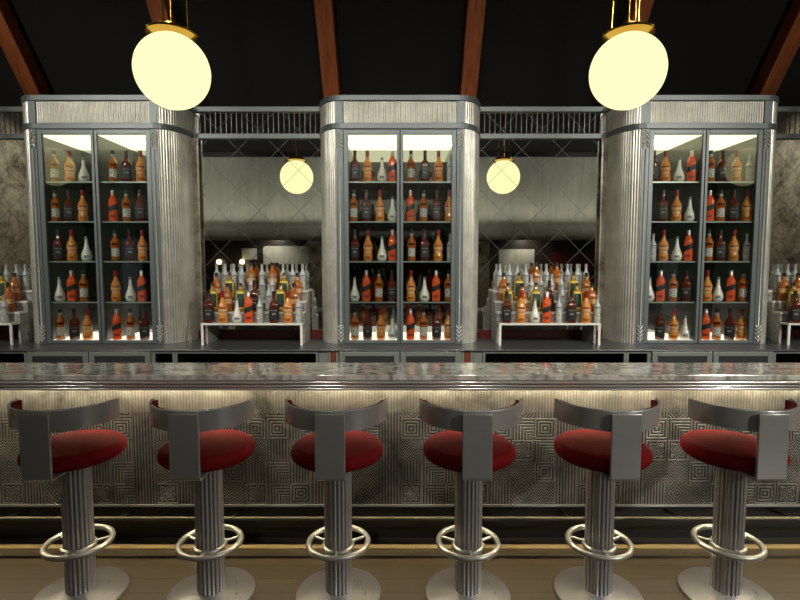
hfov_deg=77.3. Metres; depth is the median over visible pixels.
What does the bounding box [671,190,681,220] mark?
liquor bottle
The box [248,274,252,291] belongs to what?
liquor bottle
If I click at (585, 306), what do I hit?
liquor bottle
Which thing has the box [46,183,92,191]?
shelf
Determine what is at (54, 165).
liquor bottle
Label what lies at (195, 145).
trim
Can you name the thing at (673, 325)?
liquor bottle
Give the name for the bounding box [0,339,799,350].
countertop
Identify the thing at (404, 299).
shelf
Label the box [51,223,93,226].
shelf
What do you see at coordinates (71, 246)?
liquor bottle
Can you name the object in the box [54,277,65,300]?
liquor bottle
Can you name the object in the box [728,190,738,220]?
liquor bottle
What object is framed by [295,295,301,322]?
liquor bottle
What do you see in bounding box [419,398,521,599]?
bar stool
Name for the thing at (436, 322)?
liquor bottle
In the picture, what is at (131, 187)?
shelf
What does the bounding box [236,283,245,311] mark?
liquor bottle
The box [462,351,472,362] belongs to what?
base cabinet
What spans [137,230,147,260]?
liquor bottle
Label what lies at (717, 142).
ceiling light
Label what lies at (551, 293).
liquor bottle
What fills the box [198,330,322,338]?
trim
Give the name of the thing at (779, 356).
open shelf unit
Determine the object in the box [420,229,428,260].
liquor bottle
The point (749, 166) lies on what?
liquor bottle
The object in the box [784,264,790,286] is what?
liquor bottle
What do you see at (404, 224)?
shelf
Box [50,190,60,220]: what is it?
liquor bottle
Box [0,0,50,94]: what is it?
rafter
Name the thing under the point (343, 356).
base cabinet
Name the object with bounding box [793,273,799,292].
liquor bottle
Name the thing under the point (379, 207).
liquor bottle
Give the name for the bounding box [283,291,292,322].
liquor bottle
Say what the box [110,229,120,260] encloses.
liquor bottle
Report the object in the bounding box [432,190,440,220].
liquor bottle
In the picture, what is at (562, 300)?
liquor bottle
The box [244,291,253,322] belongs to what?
liquor bottle
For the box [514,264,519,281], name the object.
liquor bottle
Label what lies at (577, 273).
liquor bottle
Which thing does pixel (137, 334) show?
light
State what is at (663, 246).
liquor bottle
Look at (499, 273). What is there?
liquor bottle
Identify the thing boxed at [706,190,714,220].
liquor bottle
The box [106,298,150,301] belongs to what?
shelf
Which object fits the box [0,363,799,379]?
countertop
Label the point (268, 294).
liquor bottle
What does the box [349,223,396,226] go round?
shelf
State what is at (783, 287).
liquor bottle
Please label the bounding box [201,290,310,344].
stepped base
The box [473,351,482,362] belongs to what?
filler panel
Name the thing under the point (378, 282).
liquor bottle
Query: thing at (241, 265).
liquor bottle
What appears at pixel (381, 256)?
liquor bottle
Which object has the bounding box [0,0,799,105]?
ceiling
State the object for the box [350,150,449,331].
mirror
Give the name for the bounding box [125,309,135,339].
liquor bottle
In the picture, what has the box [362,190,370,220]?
liquor bottle
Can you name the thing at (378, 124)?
display cabinet
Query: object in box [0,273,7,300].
liquor bottle
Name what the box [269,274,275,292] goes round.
liquor bottle
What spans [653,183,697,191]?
shelf
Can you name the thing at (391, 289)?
liquor bottle
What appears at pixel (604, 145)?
trim
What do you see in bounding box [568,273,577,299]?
liquor bottle
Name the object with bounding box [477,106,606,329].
wall mirror
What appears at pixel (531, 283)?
liquor bottle
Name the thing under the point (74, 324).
liquor bottle
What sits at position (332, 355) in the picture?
base cabinet
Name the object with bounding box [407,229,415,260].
liquor bottle
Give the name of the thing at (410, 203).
liquor bottle
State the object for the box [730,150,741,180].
liquor bottle
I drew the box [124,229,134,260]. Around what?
liquor bottle
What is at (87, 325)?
liquor bottle
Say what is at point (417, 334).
light
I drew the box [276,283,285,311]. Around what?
liquor bottle
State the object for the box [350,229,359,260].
liquor bottle
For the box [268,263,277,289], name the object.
liquor bottle
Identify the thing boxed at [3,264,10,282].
liquor bottle
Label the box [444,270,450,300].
liquor bottle
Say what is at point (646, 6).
rafter
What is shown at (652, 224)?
shelf
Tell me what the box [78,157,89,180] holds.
liquor bottle
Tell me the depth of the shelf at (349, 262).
4.35 m
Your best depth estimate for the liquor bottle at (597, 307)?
4.24 m
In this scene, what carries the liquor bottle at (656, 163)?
on the display cabinet at (679, 125)
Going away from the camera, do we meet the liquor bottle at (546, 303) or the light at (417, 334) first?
the liquor bottle at (546, 303)
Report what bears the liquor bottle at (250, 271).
on the stepped base at (212, 333)
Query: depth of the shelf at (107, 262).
4.35 m
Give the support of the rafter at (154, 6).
attached to the ceiling
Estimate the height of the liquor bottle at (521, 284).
0.248 m
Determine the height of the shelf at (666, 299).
0.012 m
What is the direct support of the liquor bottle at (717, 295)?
on the display cabinet at (679, 125)
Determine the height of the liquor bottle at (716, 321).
0.272 m
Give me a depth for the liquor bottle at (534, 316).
4.24 m
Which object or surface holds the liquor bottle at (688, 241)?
on the display cabinet at (679, 125)
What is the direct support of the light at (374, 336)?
attached to the display cabinet at (378, 124)
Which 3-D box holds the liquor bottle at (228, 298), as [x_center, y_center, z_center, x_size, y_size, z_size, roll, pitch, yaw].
[-1.500,-0.024,4.349,0.084,0.248,0.085,-1,4,-10]
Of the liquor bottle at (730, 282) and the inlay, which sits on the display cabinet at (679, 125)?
the liquor bottle at (730, 282)
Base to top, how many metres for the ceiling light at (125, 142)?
0.027 m
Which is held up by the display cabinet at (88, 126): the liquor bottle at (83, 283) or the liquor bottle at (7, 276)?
the liquor bottle at (83, 283)
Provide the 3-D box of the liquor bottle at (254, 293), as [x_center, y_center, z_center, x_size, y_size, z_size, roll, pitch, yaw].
[-1.266,-0.036,4.348,0.080,0.272,0.080,-1,4,-9]
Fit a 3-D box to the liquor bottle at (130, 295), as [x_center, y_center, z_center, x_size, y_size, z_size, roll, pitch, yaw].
[-2.354,-0.096,4.368,0.084,0.212,0.085,-2,4,-23]
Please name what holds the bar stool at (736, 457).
on the floor
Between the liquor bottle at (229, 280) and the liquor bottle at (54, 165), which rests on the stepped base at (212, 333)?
the liquor bottle at (229, 280)
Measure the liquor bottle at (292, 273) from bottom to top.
0.237 m
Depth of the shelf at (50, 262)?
4.35 m
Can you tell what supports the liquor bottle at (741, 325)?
on the countertop at (220, 344)
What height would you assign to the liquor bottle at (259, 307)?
0.237 m
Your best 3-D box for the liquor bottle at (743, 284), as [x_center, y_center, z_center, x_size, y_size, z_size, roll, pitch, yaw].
[2.996,-0.126,4.366,0.077,0.272,0.079,2,5,31]
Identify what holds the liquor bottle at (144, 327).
on the countertop at (220, 344)
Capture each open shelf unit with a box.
[0,351,26,362]
[153,351,174,362]
[175,351,318,362]
[482,351,625,362]
[626,351,649,362]
[773,351,799,362]
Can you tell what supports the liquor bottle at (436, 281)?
on the display cabinet at (378, 124)
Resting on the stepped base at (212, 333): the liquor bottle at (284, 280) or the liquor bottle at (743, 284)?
the liquor bottle at (284, 280)
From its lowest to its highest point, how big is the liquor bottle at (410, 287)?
0.270 m
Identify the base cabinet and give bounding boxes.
[26,351,152,362]
[328,351,337,362]
[338,351,461,362]
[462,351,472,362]
[650,351,773,362]
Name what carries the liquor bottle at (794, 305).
on the stepped base at (777, 315)
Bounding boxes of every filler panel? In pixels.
[319,351,327,362]
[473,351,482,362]
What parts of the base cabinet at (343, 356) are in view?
door panel, door, door, door panel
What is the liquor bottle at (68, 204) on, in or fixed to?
on the display cabinet at (88, 126)
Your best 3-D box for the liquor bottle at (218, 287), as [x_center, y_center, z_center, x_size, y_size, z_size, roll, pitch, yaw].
[-1.627,-0.118,4.436,0.084,0.248,0.085,-1,4,-10]
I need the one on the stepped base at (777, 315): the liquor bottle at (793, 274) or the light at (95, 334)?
the liquor bottle at (793, 274)
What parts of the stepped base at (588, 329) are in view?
panel, leg, panel, leg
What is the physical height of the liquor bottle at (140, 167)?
0.270 m
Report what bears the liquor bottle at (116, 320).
on the countertop at (220, 344)
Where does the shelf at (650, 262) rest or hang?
attached to the display cabinet at (679, 125)
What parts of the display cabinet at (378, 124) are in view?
door, door glass, cornice, door glass, door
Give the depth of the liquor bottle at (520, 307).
4.24 m
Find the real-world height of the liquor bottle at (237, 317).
0.212 m
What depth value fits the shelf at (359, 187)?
4.50 m
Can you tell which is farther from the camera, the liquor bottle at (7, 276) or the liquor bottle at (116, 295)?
the liquor bottle at (7, 276)
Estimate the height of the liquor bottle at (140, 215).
0.272 m
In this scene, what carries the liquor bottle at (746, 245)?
on the display cabinet at (679, 125)
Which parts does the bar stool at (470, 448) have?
seat, plate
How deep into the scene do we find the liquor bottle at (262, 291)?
4.42 m
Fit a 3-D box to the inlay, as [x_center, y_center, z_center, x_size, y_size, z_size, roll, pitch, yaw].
[0.000,1.385,2.810,11.200,0.004,0.043,0,4,0]
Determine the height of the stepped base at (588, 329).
0.452 m
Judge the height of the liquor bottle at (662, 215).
0.272 m
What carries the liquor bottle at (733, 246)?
on the display cabinet at (679, 125)
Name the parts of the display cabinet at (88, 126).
door glass, door, cornice, door glass, door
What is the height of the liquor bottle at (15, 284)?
0.248 m
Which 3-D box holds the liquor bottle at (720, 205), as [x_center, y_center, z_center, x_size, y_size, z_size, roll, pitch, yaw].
[2.769,-0.813,4.318,0.077,0.272,0.079,2,4,27]
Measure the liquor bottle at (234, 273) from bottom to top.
0.237 m
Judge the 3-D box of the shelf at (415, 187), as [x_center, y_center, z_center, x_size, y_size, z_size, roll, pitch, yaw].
[0.246,-1.020,4.520,0.452,0.012,0.540,0,4,0]
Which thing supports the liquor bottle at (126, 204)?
on the display cabinet at (88, 126)
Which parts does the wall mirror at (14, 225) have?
rail, rail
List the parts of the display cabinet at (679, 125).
door, door glass, cornice, door, door glass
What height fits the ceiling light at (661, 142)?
0.027 m
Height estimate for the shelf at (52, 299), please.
0.012 m
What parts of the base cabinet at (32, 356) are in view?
door, door panel, door, door panel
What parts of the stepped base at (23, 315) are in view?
leg, panel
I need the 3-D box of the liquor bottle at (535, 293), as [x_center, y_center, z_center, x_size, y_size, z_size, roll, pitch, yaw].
[1.180,-0.024,4.349,0.084,0.248,0.086,1,4,9]
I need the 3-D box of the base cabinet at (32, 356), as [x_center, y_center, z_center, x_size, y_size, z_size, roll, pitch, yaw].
[-2.510,0.833,4.371,1.018,0.888,0.636,0,4,0]
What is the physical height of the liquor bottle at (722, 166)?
0.272 m
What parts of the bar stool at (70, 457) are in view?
plate, seat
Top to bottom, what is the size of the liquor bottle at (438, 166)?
0.270 m
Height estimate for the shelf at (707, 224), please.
0.012 m
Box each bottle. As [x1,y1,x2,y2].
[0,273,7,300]
[0,295,8,322]
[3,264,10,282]
[3,283,15,311]
[10,273,21,300]
[14,264,20,283]
[22,264,29,289]
[49,150,59,180]
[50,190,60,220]
[53,229,64,260]
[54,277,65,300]
[55,309,65,339]
[63,190,74,220]
[64,150,75,180]
[66,230,77,260]
[67,270,76,300]
[69,309,79,339]
[77,190,88,220]
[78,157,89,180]
[78,270,88,300]
[81,236,92,260]
[82,309,92,339]
[108,150,117,180]
[108,190,117,220]
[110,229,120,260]
[111,270,121,300]
[112,309,121,339]
[121,150,131,180]
[121,190,131,220]
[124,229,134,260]
[125,277,135,300]
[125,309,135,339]
[135,150,145,180]
[135,190,145,220]
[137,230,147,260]
[137,270,146,300]
[139,309,149,339]
[203,291,214,322]
[210,283,217,311]
[213,273,221,300]
[214,264,219,280]
[218,291,227,322]
[222,264,227,289]
[224,283,232,311]
[225,273,235,300]
[231,264,237,289]
[232,298,242,322]
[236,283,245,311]
[238,274,244,290]
[239,264,244,282]
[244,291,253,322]
[246,263,255,289]
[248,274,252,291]
[250,280,258,311]
[256,295,262,322]
[259,264,265,288]
[259,274,265,300]
[266,284,271,311]
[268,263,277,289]
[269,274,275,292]
[269,291,278,322]
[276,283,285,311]
[280,264,285,280]
[280,273,288,292]
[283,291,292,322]
[289,264,294,289]
[289,283,298,311]
[293,273,301,300]
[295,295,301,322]
[299,264,305,289]
[349,190,357,220]
[350,150,359,180]
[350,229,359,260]
[350,277,359,300]
[350,309,358,339]
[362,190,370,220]
[362,270,370,300]
[363,150,371,180]
[363,230,372,260]
[363,309,371,339]
[375,190,384,220]
[375,270,382,300]
[376,309,384,339]
[377,157,386,180]
[377,236,386,260]
[387,270,396,300]
[388,150,396,180]
[388,197,396,220]
[388,230,396,260]
[388,315,396,339]
[406,190,414,220]
[406,270,415,300]
[406,309,414,339]
[407,150,415,180]
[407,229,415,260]
[419,190,427,220]
[419,309,427,339]
[420,150,429,180]
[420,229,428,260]
[420,277,428,300]
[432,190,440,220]
[432,270,439,300]
[432,309,440,339]
[433,230,442,260]
[434,150,442,180]
[444,190,450,220]
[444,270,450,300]
[444,309,449,339]
[447,154,451,180]
[447,234,450,260]
[497,264,501,289]
[498,273,506,300]
[502,291,510,322]
[503,283,512,311]
[506,264,512,289]
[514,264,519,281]
[514,273,522,300]
[516,291,525,322]
[517,283,526,310]
[522,264,528,289]
[528,274,533,300]
[530,283,540,311]
[530,298,539,322]
[532,263,540,282]
[538,274,543,300]
[542,291,550,322]
[543,264,548,289]
[544,280,553,311]
[550,274,554,291]
[552,263,560,289]
[555,295,561,322]
[557,274,563,299]
[559,284,565,311]
[564,264,570,289]
[566,291,576,322]
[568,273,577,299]
[573,283,581,311]
[574,264,579,289]
[581,273,589,300]
[581,291,590,322]
[582,264,588,281]
[588,283,595,311]
[593,295,600,322]
[649,277,654,300]
[650,234,656,260]
[653,150,658,180]
[655,270,664,300]
[655,309,664,339]
[657,190,667,220]
[658,230,668,260]
[660,150,670,180]
[668,270,677,300]
[668,309,678,339]
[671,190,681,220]
[671,236,681,260]
[673,157,684,180]
[679,315,689,339]
[680,270,690,300]
[683,230,692,260]
[684,197,694,220]
[686,150,696,180]
[701,309,710,339]
[703,270,711,300]
[704,229,713,260]
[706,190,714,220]
[708,150,715,180]
[711,309,721,339]
[712,277,722,300]
[714,229,725,260]
[715,190,725,220]
[716,150,727,180]
[724,309,734,339]
[725,270,735,300]
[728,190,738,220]
[728,230,738,260]
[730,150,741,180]
[735,309,746,339]
[737,270,748,300]
[741,190,751,220]
[742,234,750,260]
[745,154,753,180]
[773,264,780,289]
[777,273,789,300]
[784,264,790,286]
[786,283,799,310]
[787,291,799,322]
[790,264,797,288]
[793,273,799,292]
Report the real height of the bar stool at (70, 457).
0.967 m
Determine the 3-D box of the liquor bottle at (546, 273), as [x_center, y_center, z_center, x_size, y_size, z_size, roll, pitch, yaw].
[1.321,-0.208,4.522,0.056,0.237,0.058,1,4,9]
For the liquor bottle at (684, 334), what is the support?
on the countertop at (220, 344)
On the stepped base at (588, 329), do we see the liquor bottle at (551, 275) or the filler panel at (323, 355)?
the liquor bottle at (551, 275)
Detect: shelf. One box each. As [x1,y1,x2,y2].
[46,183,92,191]
[50,262,95,262]
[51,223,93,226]
[51,298,96,301]
[102,183,146,191]
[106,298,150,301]
[107,223,148,226]
[107,262,149,262]
[349,183,396,191]
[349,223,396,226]
[349,262,396,262]
[349,298,396,301]
[403,183,450,191]
[403,223,450,226]
[403,262,450,262]
[403,298,450,301]
[649,298,693,301]
[650,262,692,262]
[651,223,692,226]
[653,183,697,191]
[703,299,748,301]
[704,262,749,262]
[706,223,748,226]
[707,183,753,191]
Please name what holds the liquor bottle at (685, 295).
on the display cabinet at (679, 125)
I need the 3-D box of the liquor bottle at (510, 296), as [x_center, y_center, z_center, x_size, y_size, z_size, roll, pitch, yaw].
[0.936,-0.024,4.349,0.084,0.248,0.086,0,4,7]
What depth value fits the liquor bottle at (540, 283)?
4.42 m
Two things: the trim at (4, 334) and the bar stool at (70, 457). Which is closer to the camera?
the bar stool at (70, 457)
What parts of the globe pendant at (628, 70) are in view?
stem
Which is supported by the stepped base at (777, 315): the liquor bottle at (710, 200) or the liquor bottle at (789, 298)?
the liquor bottle at (789, 298)
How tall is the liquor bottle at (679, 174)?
0.212 m
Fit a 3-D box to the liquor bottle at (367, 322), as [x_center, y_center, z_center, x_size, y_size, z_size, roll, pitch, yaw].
[-0.286,0.212,4.390,0.080,0.272,0.080,0,4,-6]
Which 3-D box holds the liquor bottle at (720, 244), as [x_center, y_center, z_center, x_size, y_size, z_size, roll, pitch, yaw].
[2.780,-0.475,4.342,0.080,0.272,0.080,2,4,27]
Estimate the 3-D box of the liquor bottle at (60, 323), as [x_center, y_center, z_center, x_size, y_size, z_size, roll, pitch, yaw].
[-2.983,0.212,4.390,0.077,0.272,0.079,-2,5,-30]
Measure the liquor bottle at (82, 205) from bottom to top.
0.270 m
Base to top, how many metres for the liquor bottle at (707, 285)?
0.270 m
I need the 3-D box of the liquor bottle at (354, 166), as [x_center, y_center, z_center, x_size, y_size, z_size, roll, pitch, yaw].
[-0.387,-1.147,4.295,0.080,0.272,0.080,0,4,-5]
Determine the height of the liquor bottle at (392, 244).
0.270 m
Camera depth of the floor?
2.64 m
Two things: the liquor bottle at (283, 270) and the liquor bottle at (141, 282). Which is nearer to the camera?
the liquor bottle at (141, 282)
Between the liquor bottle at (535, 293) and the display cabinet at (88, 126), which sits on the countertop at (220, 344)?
the display cabinet at (88, 126)
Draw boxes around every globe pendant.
[132,0,210,109]
[589,0,667,109]
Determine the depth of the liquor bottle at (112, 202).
4.29 m
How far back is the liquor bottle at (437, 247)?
4.32 m
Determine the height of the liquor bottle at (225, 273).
0.237 m
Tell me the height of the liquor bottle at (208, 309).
0.272 m
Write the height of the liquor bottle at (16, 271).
0.237 m
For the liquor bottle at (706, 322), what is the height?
0.270 m
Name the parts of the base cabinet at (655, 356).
door, door panel, door, door panel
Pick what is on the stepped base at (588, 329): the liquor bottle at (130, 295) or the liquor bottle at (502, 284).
the liquor bottle at (502, 284)
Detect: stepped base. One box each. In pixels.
[0,290,34,344]
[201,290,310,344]
[491,290,600,344]
[765,290,799,344]
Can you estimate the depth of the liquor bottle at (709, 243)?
4.32 m
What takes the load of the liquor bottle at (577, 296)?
on the stepped base at (588, 329)
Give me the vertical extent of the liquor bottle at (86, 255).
0.212 m
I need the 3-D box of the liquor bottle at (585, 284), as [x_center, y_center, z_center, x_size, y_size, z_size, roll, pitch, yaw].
[1.653,-0.118,4.436,0.084,0.248,0.085,1,4,10]
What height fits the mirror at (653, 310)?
1.780 m
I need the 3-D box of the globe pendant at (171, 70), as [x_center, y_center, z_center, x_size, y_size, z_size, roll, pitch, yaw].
[-1.285,-1.931,2.782,0.408,1.693,0.408,0,4,0]
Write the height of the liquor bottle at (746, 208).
0.270 m
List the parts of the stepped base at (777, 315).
panel, leg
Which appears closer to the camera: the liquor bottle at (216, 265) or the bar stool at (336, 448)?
the bar stool at (336, 448)
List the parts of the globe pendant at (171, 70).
stem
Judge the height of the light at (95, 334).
0.008 m
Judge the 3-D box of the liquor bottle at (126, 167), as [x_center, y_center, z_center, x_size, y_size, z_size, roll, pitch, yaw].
[-2.349,-1.147,4.295,0.080,0.272,0.080,-2,4,-26]
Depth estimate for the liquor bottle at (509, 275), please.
4.50 m
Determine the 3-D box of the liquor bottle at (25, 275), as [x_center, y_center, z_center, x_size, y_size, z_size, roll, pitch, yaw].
[-3.385,-0.208,4.522,0.056,0.237,0.058,-1,4,-13]
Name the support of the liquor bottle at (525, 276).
on the stepped base at (588, 329)
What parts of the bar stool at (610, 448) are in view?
seat, plate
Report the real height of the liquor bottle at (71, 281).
0.270 m
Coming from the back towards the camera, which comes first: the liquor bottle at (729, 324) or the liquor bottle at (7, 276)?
the liquor bottle at (7, 276)
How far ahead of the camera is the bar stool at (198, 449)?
2.31 m
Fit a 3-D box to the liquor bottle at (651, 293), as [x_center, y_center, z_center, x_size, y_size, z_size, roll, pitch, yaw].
[2.179,-0.096,4.368,0.084,0.212,0.085,2,4,26]
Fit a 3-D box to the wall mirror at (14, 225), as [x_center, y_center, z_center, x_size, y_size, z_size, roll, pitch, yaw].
[-3.937,-0.729,4.561,1.326,2.012,0.042,0,4,0]
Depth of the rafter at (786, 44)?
4.49 m
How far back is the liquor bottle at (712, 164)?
4.27 m
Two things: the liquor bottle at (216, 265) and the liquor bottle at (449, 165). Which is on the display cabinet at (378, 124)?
the liquor bottle at (449, 165)
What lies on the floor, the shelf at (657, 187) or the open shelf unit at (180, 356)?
the open shelf unit at (180, 356)
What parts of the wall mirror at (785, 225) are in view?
rail, rail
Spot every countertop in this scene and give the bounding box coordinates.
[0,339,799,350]
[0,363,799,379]
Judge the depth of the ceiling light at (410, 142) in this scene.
4.47 m
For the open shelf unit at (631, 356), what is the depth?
4.10 m
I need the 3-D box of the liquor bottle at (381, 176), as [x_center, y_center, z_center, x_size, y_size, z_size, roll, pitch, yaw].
[-0.155,-1.117,4.297,0.084,0.212,0.085,0,4,-2]
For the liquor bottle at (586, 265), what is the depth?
4.51 m
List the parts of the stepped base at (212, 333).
leg, panel, leg, panel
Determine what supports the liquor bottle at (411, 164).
on the display cabinet at (378, 124)
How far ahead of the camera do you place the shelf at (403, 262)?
4.35 m
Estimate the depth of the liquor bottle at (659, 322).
4.36 m
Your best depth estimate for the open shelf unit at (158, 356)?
4.09 m
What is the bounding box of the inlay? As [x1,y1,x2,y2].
[0,544,799,548]
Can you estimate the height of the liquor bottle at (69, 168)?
0.270 m
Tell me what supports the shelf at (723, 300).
attached to the display cabinet at (679, 125)
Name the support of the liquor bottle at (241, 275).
on the stepped base at (212, 333)
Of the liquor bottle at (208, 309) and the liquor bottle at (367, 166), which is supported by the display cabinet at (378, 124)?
the liquor bottle at (367, 166)
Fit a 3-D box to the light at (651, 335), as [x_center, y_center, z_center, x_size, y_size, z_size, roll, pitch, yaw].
[2.324,0.337,4.617,0.452,0.008,0.545,0,4,0]
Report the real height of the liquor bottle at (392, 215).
0.212 m
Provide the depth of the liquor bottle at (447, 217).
4.29 m
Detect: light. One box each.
[43,135,90,149]
[54,332,98,339]
[98,135,145,149]
[110,332,152,339]
[348,135,396,149]
[350,332,396,339]
[403,135,451,149]
[403,332,444,339]
[647,332,689,339]
[654,135,701,149]
[709,135,756,149]
[710,332,736,339]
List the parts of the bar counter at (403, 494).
kick panel, panel, foot rail, edge moulding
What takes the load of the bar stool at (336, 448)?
on the floor
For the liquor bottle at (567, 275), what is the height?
0.237 m
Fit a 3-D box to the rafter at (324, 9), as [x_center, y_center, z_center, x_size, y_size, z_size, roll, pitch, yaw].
[-0.645,-2.147,4.561,0.150,1.504,1.305,0,4,0]
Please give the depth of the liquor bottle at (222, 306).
4.24 m
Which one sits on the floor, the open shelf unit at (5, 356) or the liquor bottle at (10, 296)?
the open shelf unit at (5, 356)
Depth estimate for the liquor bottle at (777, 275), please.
4.51 m
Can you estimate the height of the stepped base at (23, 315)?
0.452 m
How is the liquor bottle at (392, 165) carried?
on the display cabinet at (378, 124)
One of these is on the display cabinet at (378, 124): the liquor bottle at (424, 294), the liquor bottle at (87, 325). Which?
the liquor bottle at (424, 294)
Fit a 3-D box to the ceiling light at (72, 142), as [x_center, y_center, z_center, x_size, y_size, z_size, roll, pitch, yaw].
[-2.816,-1.423,4.494,0.452,0.027,0.545,0,4,0]
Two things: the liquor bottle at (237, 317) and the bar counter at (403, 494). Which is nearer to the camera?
the bar counter at (403, 494)
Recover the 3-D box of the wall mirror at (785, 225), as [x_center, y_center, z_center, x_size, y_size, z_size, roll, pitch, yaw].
[3.937,-0.729,4.561,1.326,2.012,0.042,0,4,0]
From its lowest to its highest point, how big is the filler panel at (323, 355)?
0.888 m
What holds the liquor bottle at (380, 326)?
on the countertop at (220, 344)
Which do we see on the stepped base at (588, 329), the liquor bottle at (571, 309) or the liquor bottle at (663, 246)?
the liquor bottle at (571, 309)
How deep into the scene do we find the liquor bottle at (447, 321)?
4.36 m
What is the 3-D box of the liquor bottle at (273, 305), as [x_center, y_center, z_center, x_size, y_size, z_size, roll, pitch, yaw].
[-1.073,0.058,4.260,0.080,0.272,0.080,-1,4,-7]
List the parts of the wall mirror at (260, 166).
rail, rail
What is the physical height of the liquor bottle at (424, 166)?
0.272 m
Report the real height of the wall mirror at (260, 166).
2.012 m
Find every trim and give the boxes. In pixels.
[0,330,18,338]
[192,138,202,329]
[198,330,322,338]
[477,330,601,338]
[596,138,607,329]
[781,330,799,338]
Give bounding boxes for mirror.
[0,106,31,329]
[81,150,151,331]
[193,106,322,329]
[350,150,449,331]
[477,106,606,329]
[648,150,718,331]
[768,106,799,329]
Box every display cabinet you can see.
[21,95,198,343]
[319,95,480,343]
[601,95,778,343]
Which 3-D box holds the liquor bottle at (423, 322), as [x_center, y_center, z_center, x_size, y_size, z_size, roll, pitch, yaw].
[0.207,0.212,4.390,0.077,0.272,0.079,0,4,-1]
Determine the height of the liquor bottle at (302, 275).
0.237 m
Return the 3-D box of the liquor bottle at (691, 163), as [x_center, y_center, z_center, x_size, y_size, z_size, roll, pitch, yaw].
[2.504,-1.146,4.295,0.072,0.270,0.073,2,4,23]
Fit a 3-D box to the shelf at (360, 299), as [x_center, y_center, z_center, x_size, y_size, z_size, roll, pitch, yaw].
[-0.246,0.002,4.591,0.452,0.012,0.540,0,4,0]
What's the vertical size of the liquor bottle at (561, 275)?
0.237 m
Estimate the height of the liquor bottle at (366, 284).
0.270 m
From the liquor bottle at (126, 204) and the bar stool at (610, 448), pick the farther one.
the liquor bottle at (126, 204)
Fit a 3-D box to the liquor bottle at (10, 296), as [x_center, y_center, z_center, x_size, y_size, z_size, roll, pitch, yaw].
[-3.403,-0.024,4.349,0.084,0.248,0.085,-1,4,-19]
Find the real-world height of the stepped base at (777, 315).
0.452 m
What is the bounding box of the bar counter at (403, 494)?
[0,363,799,537]
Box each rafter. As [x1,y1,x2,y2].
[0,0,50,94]
[146,0,198,105]
[314,0,340,97]
[459,0,485,97]
[601,0,653,105]
[749,0,799,94]
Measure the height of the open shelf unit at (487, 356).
0.888 m
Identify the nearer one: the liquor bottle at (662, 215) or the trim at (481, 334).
the liquor bottle at (662, 215)
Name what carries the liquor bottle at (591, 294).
on the stepped base at (588, 329)
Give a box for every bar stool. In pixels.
[7,398,129,599]
[149,398,255,599]
[285,398,387,599]
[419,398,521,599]
[553,398,660,599]
[677,398,799,599]
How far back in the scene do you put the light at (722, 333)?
4.59 m
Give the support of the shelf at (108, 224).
attached to the display cabinet at (88, 126)
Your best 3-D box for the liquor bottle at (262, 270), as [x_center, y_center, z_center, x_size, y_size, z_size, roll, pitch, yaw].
[-1.247,-0.208,4.522,0.056,0.237,0.058,-1,4,-8]
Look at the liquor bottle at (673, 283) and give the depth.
4.34 m
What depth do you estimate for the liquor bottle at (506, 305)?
4.23 m
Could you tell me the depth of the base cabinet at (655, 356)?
4.04 m
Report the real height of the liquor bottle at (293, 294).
0.248 m
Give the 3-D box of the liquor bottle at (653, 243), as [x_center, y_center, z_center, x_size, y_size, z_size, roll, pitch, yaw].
[2.197,-0.457,4.343,0.056,0.237,0.058,2,4,23]
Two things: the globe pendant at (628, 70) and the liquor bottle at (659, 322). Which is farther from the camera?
the liquor bottle at (659, 322)
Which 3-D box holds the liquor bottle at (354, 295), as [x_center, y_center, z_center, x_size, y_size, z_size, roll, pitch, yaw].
[-0.396,-0.096,4.368,0.084,0.212,0.085,0,4,-7]
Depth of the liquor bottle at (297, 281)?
4.41 m
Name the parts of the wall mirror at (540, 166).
rail, rail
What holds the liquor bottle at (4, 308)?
on the stepped base at (23, 315)
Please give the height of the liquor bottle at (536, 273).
0.248 m
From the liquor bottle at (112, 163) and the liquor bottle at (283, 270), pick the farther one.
the liquor bottle at (283, 270)
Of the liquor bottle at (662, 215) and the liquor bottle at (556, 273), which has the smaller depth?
the liquor bottle at (662, 215)
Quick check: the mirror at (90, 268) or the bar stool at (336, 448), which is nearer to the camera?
the bar stool at (336, 448)
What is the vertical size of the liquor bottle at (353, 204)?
0.272 m
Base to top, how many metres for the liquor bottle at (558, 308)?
0.237 m
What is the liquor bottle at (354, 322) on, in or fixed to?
on the countertop at (220, 344)
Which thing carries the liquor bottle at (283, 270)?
on the stepped base at (212, 333)
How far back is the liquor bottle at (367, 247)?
4.32 m
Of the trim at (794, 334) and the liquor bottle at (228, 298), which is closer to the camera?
the liquor bottle at (228, 298)
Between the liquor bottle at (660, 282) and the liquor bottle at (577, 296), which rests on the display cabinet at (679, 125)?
the liquor bottle at (660, 282)
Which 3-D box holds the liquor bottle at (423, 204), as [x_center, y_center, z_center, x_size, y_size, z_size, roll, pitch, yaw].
[0.203,-0.813,4.318,0.077,0.272,0.079,0,4,2]
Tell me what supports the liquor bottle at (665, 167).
on the display cabinet at (679, 125)
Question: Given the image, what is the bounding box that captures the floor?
[0,538,799,599]
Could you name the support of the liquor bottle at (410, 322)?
on the countertop at (220, 344)

